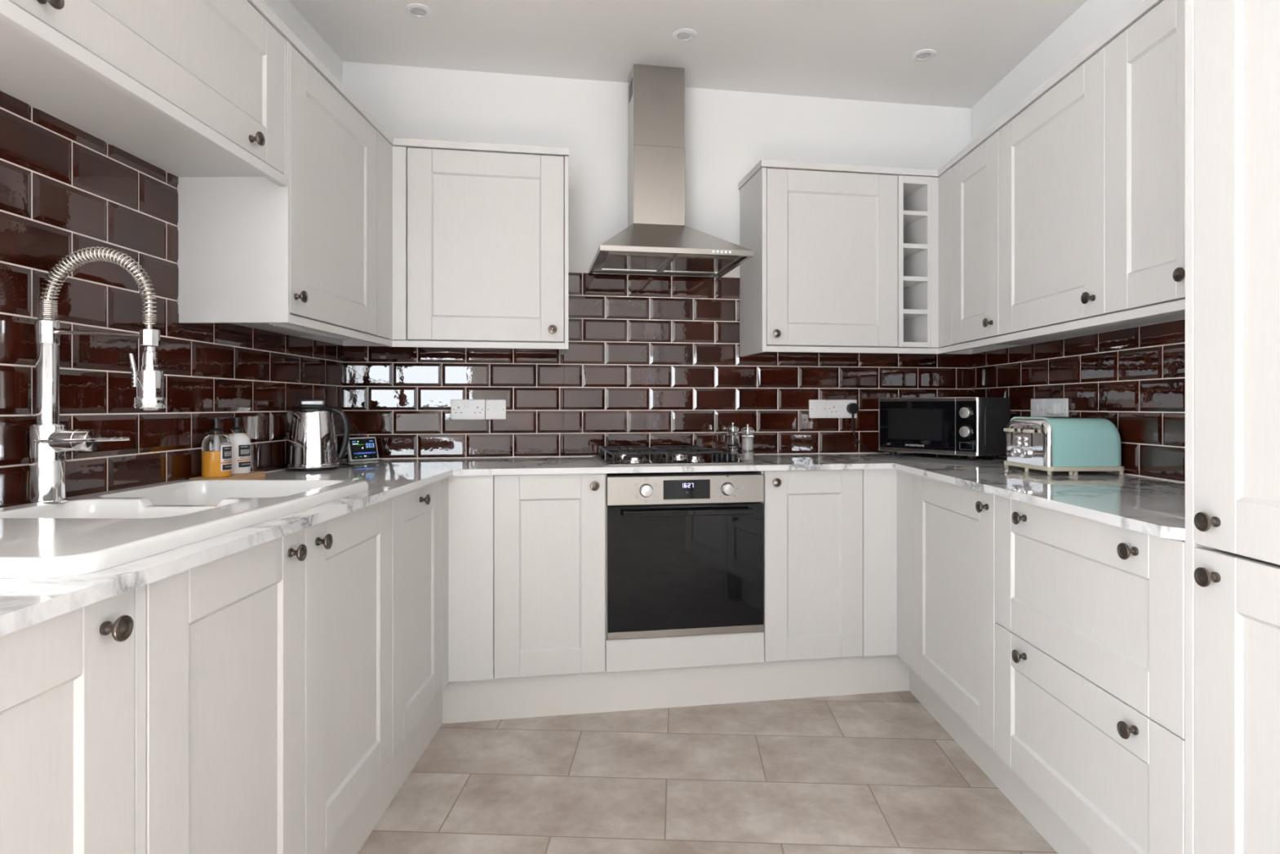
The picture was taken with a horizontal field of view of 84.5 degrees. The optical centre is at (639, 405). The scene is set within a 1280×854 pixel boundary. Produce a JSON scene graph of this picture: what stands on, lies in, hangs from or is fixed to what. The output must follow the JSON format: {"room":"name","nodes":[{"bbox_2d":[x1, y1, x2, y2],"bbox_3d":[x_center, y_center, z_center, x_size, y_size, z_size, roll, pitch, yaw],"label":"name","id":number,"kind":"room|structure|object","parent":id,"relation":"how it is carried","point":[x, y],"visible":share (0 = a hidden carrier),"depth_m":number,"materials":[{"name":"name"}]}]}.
{"room":"kitchen","nodes":[
{"label":"kitchen","id":0,"kind":"room"},
{"bbox_2d":[177,0,342,470],"bbox_3d":[-1.337,-0.151,1.559,0.120,2.613,2.850,0,0,1],"label":"wall","id":1,"kind":"structure","parent":0,"point":[284,10],"depth_m":2.69,"materials":[{"name":"white paint"}]},
{"bbox_2d":[0,0,287,186],"bbox_3d":[-1.105,-0.797,1.464,0.336,0.403,0.929,0,0,1],"label":"upper cabinet","id":2,"kind":"object","parent":1,"relation":"attached to","point":[185,88],"visible":1,"depth_m":1.52,"materials":[{"name":"white wood"}]},
{"bbox_2d":[247,0,568,156],"bbox_3d":[-0.652,-1.016,1.930,0.711,0.028,1.878,0,0,1],"label":"crown molding","id":3,"kind":"structure","parent":2,"relation":"on","point":[265,11],"depth_m":2.60,"materials":[{"name":"white wood"}]},
{"bbox_2d":[0,90,344,507],"bbox_3d":[-1.271,-0.202,1.616,0.006,0.854,2.726,0,0,1],"label":"backsplash","id":4,"kind":"structure","parent":1,"relation":"attached to","point":[64,189],"depth_m":1.70,"materials":[{"name":"tile"}]},
{"bbox_2d":[177,40,376,335],"bbox_3d":[-1.095,-0.613,2.243,0.336,0.770,0.628,0,0,1],"label":"upper cabinet","id":5,"kind":"object","parent":1,"relation":"attached to","point":[254,251],"visible":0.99,"depth_m":1.97,"materials":[{"name":"white wood"}]},
{"bbox_2d":[268,323,348,340],"bbox_3d":[-1.106,-0.249,2.381,0.030,0.012,0.500,0,0,1],"label":"lamp","id":6,"kind":"object","parent":5,"relation":"attached to","point":[284,326],"visible":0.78,"depth_m":2.34,"materials":[{"name":"white plastic"}]},
{"bbox_2d":[371,130,406,340],"bbox_3d":[-0.937,-0.627,2.646,0.068,0.743,0.182,0,0,1],"label":"filler panel","id":7,"kind":"object","parent":5,"relation":"attached to","point":[391,161],"visible":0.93,"depth_m":2.70,"materials":[{"name":"white wood"}]},
{"bbox_2d":[342,61,972,670],"bbox_3d":[0.213,-0.151,3.286,4.200,2.613,0.121,0,0,-9],"label":"wall","id":8,"kind":"structure","parent":0,"point":[727,133],"depth_m":3.18,"materials":[{"name":"white paint"}]},
{"bbox_2d":[450,399,506,419],"bbox_3d":[-0.700,0.015,3.060,0.231,0.085,0.013,0,0,-9],"label":"wall socket","id":9,"kind":"object","parent":8,"relation":"attached to","point":[460,409],"visible":1,"depth_m":3.05,"materials":[{"name":"white plastic"}]},
{"bbox_2d":[493,404,497,411],"bbox_3d":[-0.627,0.009,3.068,0.015,0.028,0.003,0,0,-9],"label":"switch","id":10,"kind":"object","parent":9,"relation":"attached to","point":[495,406],"depth_m":3.07,"materials":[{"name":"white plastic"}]},
{"bbox_2d":[407,147,568,354],"bbox_3d":[-0.616,-0.613,2.906,0.624,0.772,0.341,0,0,-9],"label":"upper cabinet","id":11,"kind":"object","parent":8,"relation":"attached to","point":[487,232],"visible":1,"depth_m":2.77,"materials":[{"name":"white wood"}]},
{"bbox_2d":[285,314,564,349],"bbox_3d":[-0.824,-0.240,2.523,0.480,0.024,1.123,0,0,37],"label":"rail","id":12,"kind":"object","parent":11,"relation":"attached to","point":[297,321],"visible":1,"depth_m":2.72,"materials":[{"name":"white wood"}]},
{"bbox_2d":[343,271,970,459],"bbox_3d":[0.182,-0.184,3.214,2.917,0.820,0.006,0,0,-9],"label":"backsplash","id":13,"kind":"structure","parent":8,"relation":"attached to","point":[648,361],"depth_m":3.18,"materials":[{"name":"tile"}]},
{"bbox_2d":[588,63,754,278],"bbox_3d":[0.109,-1.022,2.946,0.604,0.870,0.493,0,0,-9],"label":"extractor hood","id":14,"kind":"object","parent":8,"relation":"attached to","point":[656,240],"visible":1,"depth_m":3.01,"materials":[{"name":"silver metal"}]},
{"bbox_2d":[739,167,897,356],"bbox_3d":[0.792,-0.613,3.138,0.615,0.772,0.341,0,0,-9],"label":"upper cabinet","id":15,"kind":"object","parent":8,"relation":"attached to","point":[822,271],"visible":0.99,"depth_m":3.01,"materials":[{"name":"white wood"}]},
{"bbox_2d":[737,0,1163,189],"bbox_3d":[0.889,-1.016,2.283,0.897,0.028,1.967,0,0,1],"label":"crown molding","id":16,"kind":"structure","parent":15,"relation":"on","point":[1146,6],"depth_m":2.62,"materials":[{"name":"white wood"}]},
{"bbox_2d":[808,399,857,417],"bbox_3d":[0.908,0.013,3.325,0.237,0.085,0.013,0,0,-9],"label":"wall socket","id":17,"kind":"object","parent":8,"relation":"attached to","point":[817,408],"visible":0.93,"depth_m":3.32,"materials":[{"name":"white plastic"}]},
{"bbox_2d":[846,403,883,453],"bbox_3d":[1.064,0.105,3.331,0.178,0.238,0.031,0,0,-9],"label":"plug","id":18,"kind":"object","parent":17,"relation":"attached to","point":[851,408],"visible":1,"depth_m":3.32,"materials":[{"name":"black plastic"}]},
{"bbox_2d":[895,175,930,347],"bbox_3d":[1.169,-0.627,3.211,0.150,0.743,0.300,0,0,-9],"label":"wine rack","id":19,"kind":"object","parent":8,"relation":"attached to","point":[913,192],"visible":0.47,"depth_m":3.09,"materials":[{"name":"white wood"}]},
{"bbox_2d":[929,167,955,347],"bbox_3d":[1.293,-0.627,3.024,0.058,0.743,0.152,0,0,1],"label":"filler panel","id":20,"kind":"object","parent":19,"relation":"attached to","point":[941,186],"visible":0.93,"depth_m":3.05,"materials":[{"name":"white wood"}]},
{"bbox_2d":[288,0,1087,108],"bbox_3d":[-0.396,-1.508,0.221,6.200,0.100,7.900,0,0,1],"label":"ceiling","id":21,"kind":"structure","parent":0,"point":[858,50],"depth_m":2.79,"materials":[{"name":"white paint"}]},
{"bbox_2d":[405,3,431,17],"bbox_3d":[-0.816,-1.454,2.600,0.094,0.007,0.094,0,0,1],"label":"recessed light","id":22,"kind":"object","parent":21,"relation":"in","point":[415,10],"visible":1,"depth_m":2.59,"materials":[{"name":"white plastic"}]},
{"bbox_2d":[672,28,696,41],"bbox_3d":[0.176,-1.454,2.769,0.094,0.007,0.094,0,0,1],"label":"recessed light","id":23,"kind":"object","parent":21,"relation":"in","point":[682,34],"visible":1,"depth_m":2.76,"materials":[{"name":"white plastic"}]},
{"bbox_2d":[911,48,936,61],"bbox_3d":[1.178,-1.454,2.926,0.094,0.007,0.094,0,0,1],"label":"recessed light","id":24,"kind":"object","parent":21,"relation":"in","point":[925,54],"visible":1,"depth_m":2.92,"materials":[{"name":"white plastic"}]},
{"bbox_2d":[357,670,1057,853],"bbox_3d":[-0.396,1.205,0.221,6.200,0.100,7.900,0,0,1],"label":"floor","id":25,"kind":"structure","parent":0,"point":[869,773],"depth_m":2.13,"materials":[{"name":"beige tile"}]},
{"bbox_2d":[0,588,134,853],"bbox_3d":[-0.978,0.619,0.696,0.596,0.740,0.593,0,0,1],"label":"base cabinet","id":26,"kind":"object","parent":25,"relation":"on","point":[67,680],"visible":0.98,"depth_m":0.88,"materials":[{"name":"white wood"}]},
{"bbox_2d":[0,452,1185,635],"bbox_3d":[0.164,0.237,1.919,2.866,0.022,3.111,0,0,1],"label":"countertop","id":27,"kind":"structure","parent":26,"relation":"on","point":[1155,507],"depth_m":1.85,"materials":[{"name":"stone"}]},
{"bbox_2d":[26,246,166,504],"bbox_3d":[-1.125,-0.065,1.460,0.276,0.530,0.070,0,0,1],"label":"tap","id":28,"kind":"object","parent":27,"relation":"on","point":[50,440],"visible":1,"depth_m":1.45,"materials":[{"name":"silver metal"}]},
{"bbox_2d":[26,423,68,504],"bbox_3d":[-1.229,0.118,1.463,0.068,0.163,0.068,0,0,1],"label":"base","id":29,"kind":"object","parent":28,"relation":"attached to","point":[46,455],"depth_m":1.44,"materials":[{"name":"silver metal"}]},
{"bbox_2d":[0,479,368,578],"bbox_3d":[-0.999,0.292,1.427,0.535,0.185,1.005,0,0,1],"label":"sink","id":30,"kind":"object","parent":27,"relation":"in","point":[88,533],"visible":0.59,"depth_m":1.28,"materials":[{"name":"white ceramic"}]},
{"bbox_2d":[189,471,265,479],"bbox_3d":[-1.206,0.213,2.071,0.100,0.024,0.210,0,0,1],"label":"soap tray","id":31,"kind":"object","parent":27,"relation":"on","point":[253,474],"visible":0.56,"depth_m":2.07,"materials":[{"name":"brown wood"}]},
{"bbox_2d":[201,417,231,477],"bbox_3d":[-1.205,0.117,2.006,0.074,0.168,0.073,0,0,3],"label":"soap bottle","id":32,"kind":"object","parent":31,"relation":"on","point":[216,447],"visible":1,"depth_m":1.98,"materials":[{"name":"orange plastic"}]},
{"bbox_2d":[201,434,231,451],"bbox_3d":[-1.205,0.101,2.006,0.073,0.052,0.073,0,0,3],"label":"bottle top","id":33,"kind":"object","parent":32,"relation":"attached to","point":[211,442],"depth_m":1.98,"materials":[{"name":"clear plastic"}]},
{"bbox_2d":[226,417,250,474],"bbox_3d":[-1.203,0.117,2.104,0.074,0.168,0.073,0,0,19],"label":"soap bottle","id":34,"kind":"object","parent":31,"relation":"on","point":[240,442],"visible":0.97,"depth_m":2.08,"materials":[{"name":"white plastic"}]},
{"bbox_2d":[240,446,249,464],"bbox_3d":[-1.170,0.146,2.093,0.004,0.053,0.033,0,0,19],"label":"print","id":35,"kind":"object","parent":34,"relation":"on","point":[245,451],"depth_m":2.09,"materials":[{"name":"white paper"}]},
{"bbox_2d":[285,399,353,471],"bbox_3d":[-1.143,0.102,2.545,0.175,0.248,0.256,0,0,34],"label":"kettle","id":36,"kind":"object","parent":27,"relation":"on","point":[312,443],"visible":1,"depth_m":2.46,"materials":[{"name":"silver metal"}]},
{"bbox_2d":[346,422,378,462],"bbox_3d":[-1.149,0.148,2.903,0.059,0.156,0.130,0,0,35],"label":"monitor","id":37,"kind":"object","parent":27,"relation":"on","point":[358,449],"visible":0.93,"depth_m":2.89,"materials":[{"name":"white plastic"}]},
{"bbox_2d":[591,444,755,466],"bbox_3d":[0.117,0.201,2.903,0.580,0.050,0.515,0,0,-9],"label":"gas hob","id":38,"kind":"object","parent":27,"relation":"in","point":[677,456],"visible":1,"depth_m":2.77,"materials":[{"name":"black metal"}]},
{"bbox_2d":[726,422,738,456],"bbox_3d":[0.414,0.150,3.147,0.055,0.151,0.055,0,0,-9],"label":"pepper mill","id":39,"kind":"object","parent":27,"relation":"on","point":[732,434],"visible":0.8,"depth_m":3.13,"materials":[{"name":"clear plastic"}]},
{"bbox_2d":[741,423,754,460],"bbox_3d":[0.447,0.150,2.925,0.055,0.151,0.055,0,0,-9],"label":"salt mill","id":40,"kind":"object","parent":27,"relation":"on","point":[747,450],"visible":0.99,"depth_m":2.90,"materials":[{"name":"white plastic"}]},
{"bbox_2d":[879,396,1009,460],"bbox_3d":[1.335,0.094,3.125,0.281,0.262,0.475,0,0,-35],"label":"microwave","id":41,"kind":"object","parent":27,"relation":"on","point":[972,427],"visible":1,"depth_m":2.99,"materials":[{"name":"grey metal"}]},
{"bbox_2d":[1003,416,1124,475],"bbox_3d":[1.433,0.132,2.413,0.277,0.188,0.278,0,0,-2],"label":"toaster","id":42,"kind":"object","parent":27,"relation":"on","point":[1073,445],"visible":1,"depth_m":2.29,"materials":[{"name":"teal metal"}]},
{"bbox_2d":[134,584,146,853],"bbox_3d":[-0.990,0.619,1.005,0.564,0.740,0.021,0,0,1],"label":"end panel","id":43,"kind":"object","parent":25,"relation":"on","point":[140,592],"visible":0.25,"depth_m":1.00,"materials":[{"name":"white wood"}]},
{"bbox_2d":[146,528,306,853],"bbox_3d":[-0.971,0.620,1.249,0.596,0.738,0.464,0,0,1],"label":"base cabinet","id":44,"kind":"object","parent":25,"relation":"on","point":[225,636],"visible":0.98,"depth_m":1.22,"materials":[{"name":"white wood"}]},
{"bbox_2d":[305,497,391,853],"bbox_3d":[-0.964,0.620,1.730,0.596,0.738,0.498,0,0,1],"label":"base cabinet","id":45,"kind":"object","parent":25,"relation":"on","point":[348,557],"visible":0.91,"depth_m":1.68,"materials":[{"name":"white wood"}]},
{"bbox_2d":[322,690,442,853],"bbox_3d":[-0.742,1.073,1.469,0.016,0.165,2.186,0,0,1],"label":"plinth","id":46,"kind":"object","parent":25,"relation":"on","point":[350,838],"visible":0.6,"depth_m":2.02,"materials":[{"name":"white paint"}]},
{"bbox_2d":[391,480,441,757],"bbox_3d":[-0.957,0.619,2.215,0.596,0.740,0.468,0,0,1],"label":"base cabinet","id":47,"kind":"object","parent":25,"relation":"on","point":[416,513],"visible":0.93,"depth_m":2.18,"materials":[{"name":"white wood"}]},
{"bbox_2d":[441,475,493,690],"bbox_3d":[-0.635,0.619,2.530,0.211,0.740,0.082,0,0,-34],"label":"filler panel","id":48,"kind":"object","parent":47,"relation":"attached to","point":[467,501],"visible":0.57,"depth_m":2.54,"materials":[{"name":"white wood"}]},
{"bbox_2d":[493,473,605,678],"bbox_3d":[-0.369,0.619,2.832,0.408,0.740,0.566,0,0,-9],"label":"base cabinet","id":49,"kind":"object","parent":25,"relation":"on","point":[549,530],"visible":0.96,"depth_m":2.59,"materials":[{"name":"white wood"}]},
{"bbox_2d":[442,654,909,723],"bbox_3d":[0.186,1.073,2.720,1.868,0.165,0.016,0,0,-9],"label":"plinth","id":50,"kind":"object","parent":25,"relation":"on","point":[508,698],"visible":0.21,"depth_m":2.70,"materials":[{"name":"white paint"}]},
{"bbox_2d":[605,471,764,671],"bbox_3d":[0.133,0.619,2.931,0.614,0.740,0.535,0,0,-9],"label":"housing","id":51,"kind":"object","parent":25,"relation":"on","point":[722,649],"visible":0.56,"depth_m":2.66,"materials":[{"name":"white wood"}]},
{"bbox_2d":[606,471,764,639],"bbox_3d":[0.140,0.564,2.891,0.607,0.604,0.546,0,0,-9],"label":"oven","id":52,"kind":"object","parent":51,"relation":"in","point":[685,550],"visible":1,"depth_m":2.66,"materials":[{"name":"grey glass"}]},
{"bbox_2d":[762,469,862,662],"bbox_3d":[0.640,0.619,2.999,0.406,0.740,0.566,0,0,-9],"label":"base cabinet","id":53,"kind":"object","parent":25,"relation":"on","point":[813,519],"visible":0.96,"depth_m":2.75,"materials":[{"name":"white wood"}]},
{"bbox_2d":[862,468,913,671],"bbox_3d":[0.959,0.619,2.730,0.161,0.740,0.192,0,0,1],"label":"filler panel","id":54,"kind":"object","parent":53,"relation":"attached to","point":[887,493],"visible":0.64,"depth_m":2.79,"materials":[{"name":"white wood"}]},
{"bbox_2d":[913,473,996,751],"bbox_3d":[1.287,0.619,2.319,0.606,0.740,0.619,0,0,1],"label":"base cabinet","id":55,"kind":"object","parent":25,"relation":"on","point":[954,525],"visible":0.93,"depth_m":2.27,"materials":[{"name":"white wood"}]},
{"bbox_2d":[909,667,1096,853],"bbox_3d":[1.090,1.073,2.078,0.016,0.165,1.564,0,0,1],"label":"plinth","id":56,"kind":"object","parent":25,"relation":"on","point":[1063,839],"visible":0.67,"depth_m":2.10,"materials":[{"name":"white paint"}]},
{"bbox_2d":[995,494,1185,853],"bbox_3d":[1.278,0.619,1.651,0.606,0.740,0.714,0,0,1],"label":"drawer unit","id":57,"kind":"object","parent":25,"relation":"on","point":[1090,615],"visible":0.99,"depth_m":1.57,"materials":[{"name":"white wood"}]},
{"bbox_2d":[1185,0,1279,853],"bbox_3d":[1.274,0.077,0.982,0.616,2.155,0.620,0,0,1],"label":"tall cabinet","id":58,"kind":"object","parent":25,"relation":"on","point":[1233,46],"visible":1,"depth_m":1.20,"materials":[{"name":"white wood"}]},
{"bbox_2d":[972,0,1185,476],"bbox_3d":[1.658,-0.151,1.768,0.120,2.613,3.350,0,0,1],"label":"wall","id":59,"kind":"structure","parent":0,"point":[1094,18],"depth_m":2.78,"materials":[{"name":"white paint"}]},
{"bbox_2d":[951,130,1077,344],"bbox_3d":[1.434,-0.627,2.748,0.331,0.743,0.396,0,0,1],"label":"upper cabinet","id":60,"kind":"object","parent":59,"relation":"attached to","point":[975,177],"visible":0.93,"depth_m":2.73,"materials":[{"name":"white wood"}]},
{"bbox_2d":[1031,398,1068,417],"bbox_3d":[1.596,0.006,2.741,0.013,0.070,0.252,0,0,1],"label":"wall socket","id":61,"kind":"object","parent":59,"relation":"attached to","point":[1039,406],"visible":0.76,"depth_m":2.77,"materials":[{"name":"white plastic"}]},
{"bbox_2d":[1048,402,1061,414],"bbox_3d":[1.577,0.010,2.682,0.030,0.044,0.048,0,0,1],"label":"plug","id":62,"kind":"object","parent":61,"relation":"attached to","point":[1054,408],"visible":1,"depth_m":2.66,"materials":[{"name":"white plastic"}]},
{"bbox_2d":[969,319,1185,482],"bbox_3d":[1.600,-0.014,2.368,0.006,0.480,2.160,0,0,1],"label":"backsplash","id":63,"kind":"structure","parent":59,"relation":"attached to","point":[1133,379],"depth_m":2.35,"materials":[{"name":"tile"}]},
{"bbox_2d":[999,46,1185,335],"bbox_3d":[1.427,-0.627,2.251,0.331,0.743,0.595,0,0,1],"label":"upper cabinet","id":64,"kind":"object","parent":59,"relation":"attached to","point":[1052,153],"visible":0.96,"depth_m":2.21,"materials":[{"name":"white wood"}]},
{"bbox_2d":[766,298,1185,354],"bbox_3d":[0.914,-0.240,2.204,0.796,0.024,1.811,0,0,1],"label":"rail","id":65,"kind":"object","parent":64,"relation":"attached to","point":[1178,305],"visible":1,"depth_m":2.39,"materials":[{"name":"white wood"}]},
{"bbox_2d":[1105,0,1185,313],"bbox_3d":[1.420,-0.627,1.774,0.331,0.743,0.358,0,0,1],"label":"upper cabinet","id":66,"kind":"object","parent":59,"relation":"attached to","point":[1145,64],"visible":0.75,"depth_m":1.80,"materials":[{"name":"white wood"}]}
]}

